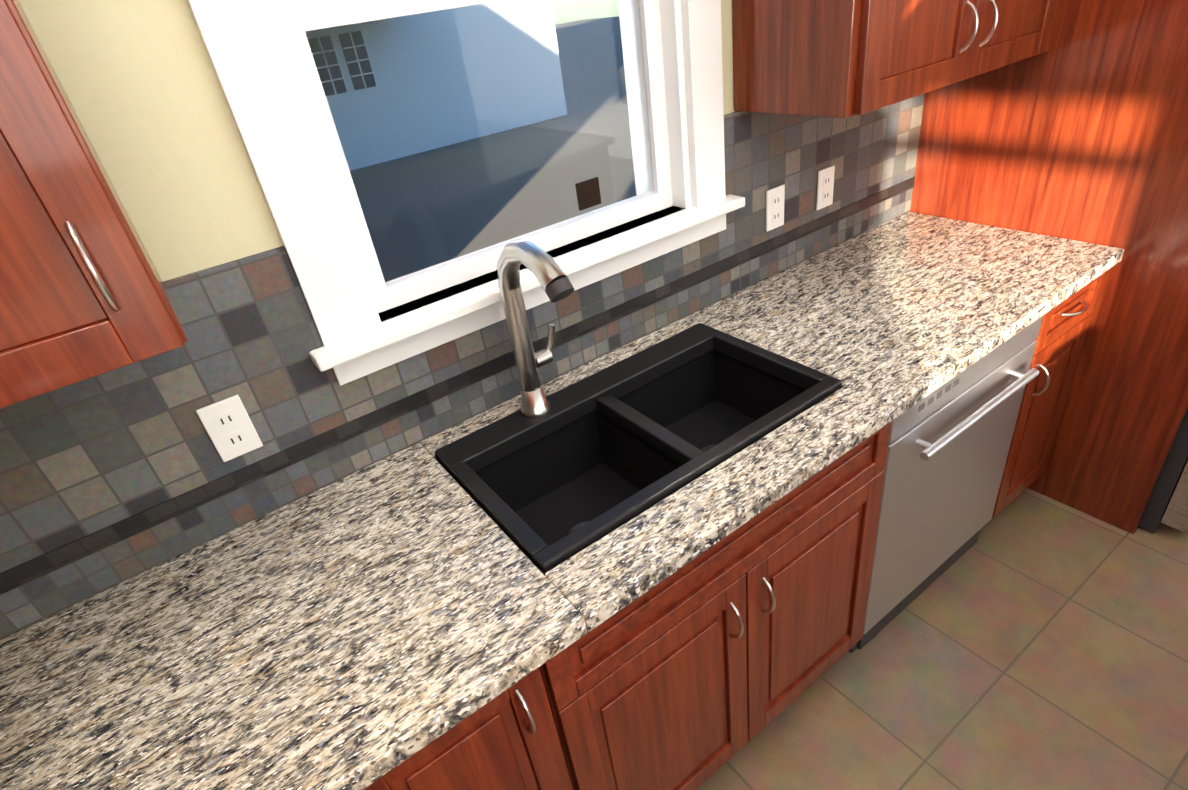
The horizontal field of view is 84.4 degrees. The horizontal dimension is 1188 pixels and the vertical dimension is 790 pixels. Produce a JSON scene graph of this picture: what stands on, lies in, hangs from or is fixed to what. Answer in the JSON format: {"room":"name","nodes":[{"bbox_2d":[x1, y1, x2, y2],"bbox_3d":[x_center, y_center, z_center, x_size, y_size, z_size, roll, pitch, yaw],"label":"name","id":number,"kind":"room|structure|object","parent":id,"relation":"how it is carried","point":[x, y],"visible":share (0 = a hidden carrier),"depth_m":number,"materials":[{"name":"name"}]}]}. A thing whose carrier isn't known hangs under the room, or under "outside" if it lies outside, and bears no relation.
{"room":"kitchen","nodes":[
{"label":"kitchen","id":0,"kind":"room"},
{"bbox_2d":[19,0,735,320],"bbox_3d":[0.329,-0.730,1.764,4.470,2.710,0.200,-27,36,-26],"label":"wall","id":1,"kind":"structure","parent":0,"point":[138,80],"depth_m":1.00,"materials":[{"name":"yellow paint"}]},
{"bbox_2d":[0,0,187,408],"bbox_3d":[-0.901,-0.460,0.486,0.742,1.122,0.412,-27,36,-26],"label":"upper cabinet","id":2,"kind":"object","parent":1,"relation":"attached to","point":[83,294],"visible":1,"depth_m":0.71,"materials":[{"name":"brown wood"}]},
{"bbox_2d":[0,93,924,638],"bbox_3d":[-0.062,-0.280,1.525,2.807,0.486,0.016,-27,36,-26],"label":"tile backsplash","id":3,"kind":"structure","parent":1,"relation":"attached to","point":[114,477],"depth_m":1.24,"materials":[{"name":"tile"}]},
{"bbox_2d":[196,394,262,461],"bbox_3d":[-0.665,0.062,1.201,0.072,0.116,0.008,-27,36,-26],"label":"outlet","id":4,"kind":"object","parent":3,"relation":"attached to","point":[229,428],"visible":1,"depth_m":1.20,"materials":[{"name":"white plastic"}]},
{"bbox_2d":[766,184,784,231],"bbox_3d":[0.513,-0.528,1.852,0.072,0.116,0.008,-27,36,-26],"label":"outlet","id":5,"kind":"object","parent":3,"relation":"attached to","point":[775,196],"visible":1,"depth_m":1.85,"materials":[{"name":"white plastic"}]},
{"bbox_2d":[816,165,834,209],"bbox_3d":[0.689,-0.616,1.949,0.072,0.116,0.008,-27,36,-26],"label":"outlet","id":6,"kind":"object","parent":3,"relation":"attached to","point":[825,184],"visible":1,"depth_m":1.95,"materials":[{"name":"white plastic"}]},
{"bbox_2d":[187,0,744,385],"bbox_3d":[-0.209,-0.817,1.243,1.125,1.315,0.265,-27,36,-26],"label":"window","id":7,"kind":"structure","parent":1,"relation":"in","point":[261,58],"depth_m":1.33,"materials":[{"name":"white wood"}]},
{"bbox_2d":[732,0,1058,117],"bbox_3d":[0.710,-1.266,1.375,0.908,1.122,0.412,-27,36,-26],"label":"upper cabinet","id":8,"kind":"object","parent":1,"relation":"attached to","point":[836,58],"visible":1,"depth_m":1.46,"materials":[{"name":"brown wood"}]},
{"bbox_2d":[696,488,1187,789],"bbox_3d":[2.434,1.632,0.095,4.470,0.050,6.800,-27,36,-26],"label":"floor","id":9,"kind":"structure","parent":0,"point":[1030,639],"depth_m":1.76,"materials":[{"name":"tile"}]},
{"bbox_2d":[364,633,619,789],"bbox_3d":[-0.323,0.699,1.390,0.410,0.868,0.617,-27,36,-26],"label":"base cabinet","id":10,"kind":"object","parent":9,"relation":"on","point":[546,731],"depth_m":1.06,"materials":[{"name":"brown wood"}]},
{"bbox_2d":[849,316,1042,652],"bbox_3d":[0.803,0.156,1.983,0.660,0.864,0.661,-27,36,-26],"label":"dishwasher","id":11,"kind":"object","parent":9,"relation":"on","point":[949,442],"visible":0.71,"depth_m":1.72,"materials":[{"name":"grey metal"}]},
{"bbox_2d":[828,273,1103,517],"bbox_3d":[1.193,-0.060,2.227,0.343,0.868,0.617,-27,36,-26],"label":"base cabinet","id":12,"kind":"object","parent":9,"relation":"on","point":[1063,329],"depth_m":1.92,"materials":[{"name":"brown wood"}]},
{"bbox_2d":[909,0,1187,533],"bbox_3d":[1.703,-0.950,1.953,1.067,2.520,0.962,-27,36,-26],"label":"tall cabinet","id":13,"kind":"object","parent":9,"relation":"on","point":[1077,130],"visible":0.49,"depth_m":1.86,"materials":[{"name":"brown wood"}]},
{"bbox_2d":[1139,408,1187,532],"bbox_3d":[1.833,-0.616,2.089,0.936,1.785,1.047,-27,36,-26],"label":"refrigerator","id":14,"kind":"object","parent":9,"relation":"on","point":[1167,504],"visible":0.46,"depth_m":2.00,"materials":[{"name":"grey metal"}]},
{"label":"outside","id":15,"kind":"structure","parent":0,"visible":0},
{"bbox_2d":[350,16,635,281],"bbox_3d":[-12.694,-10.796,25.438,70.000,0.100,55.700,-27,36,-26],"label":"ground","id":16,"kind":"structure","parent":15,"point":[445,236],"depth_m":11.60,"materials":[{"name":"grey concrete"}]},
{"bbox_2d":[305,0,566,170],"bbox_3d":[-6.228,-10.606,14.131,8.600,9.800,10.600,-27,36,-26],"label":"house","id":17,"kind":"structure","parent":16,"relation":"on","point":[413,119],"depth_m":14.09,"materials":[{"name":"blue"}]},
{"bbox_3d":[0.537,1.654,-0.347,0.614,0.868,3.595,-27,36,-26],"label":"base cabinet","id":18,"kind":"object","parent":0,"visible":0},
{"bbox_2d":[0,515,379,789],"bbox_3d":[0.311,1.160,-0.368,0.630,0.038,4.248,-27,36,-26],"label":"countertop","id":19,"kind":"structure","parent":18,"relation":"on","point":[204,668],"depth_m":0.98,"materials":[{"name":"stone"}]},
{"bbox_2d":[264,212,1123,777],"bbox_3d":[0.398,-0.063,1.564,2.204,0.038,0.652,-27,36,-26],"label":"countertop","id":20,"kind":"structure","parent":18,"relation":"on","point":[364,628],"depth_m":1.24,"materials":[{"name":"stone"}]},
{"bbox_2d":[497,241,573,416],"bbox_3d":[-0.084,-0.117,1.315,0.115,0.413,0.257,-27,36,-26],"label":"faucet","id":21,"kind":"object","parent":20,"relation":"on","point":[543,267],"visible":1,"depth_m":1.33,"materials":[{"name":"silver metal"}]},
{"bbox_2d":[435,323,841,574],"bbox_3d":[0.112,0.132,1.465,0.777,0.213,0.442,-27,36,-26],"label":"sink","id":22,"kind":"object","parent":20,"relation":"in","point":[579,466],"visible":0.67,"depth_m":1.50,"materials":[{"name":"black"}]}
]}

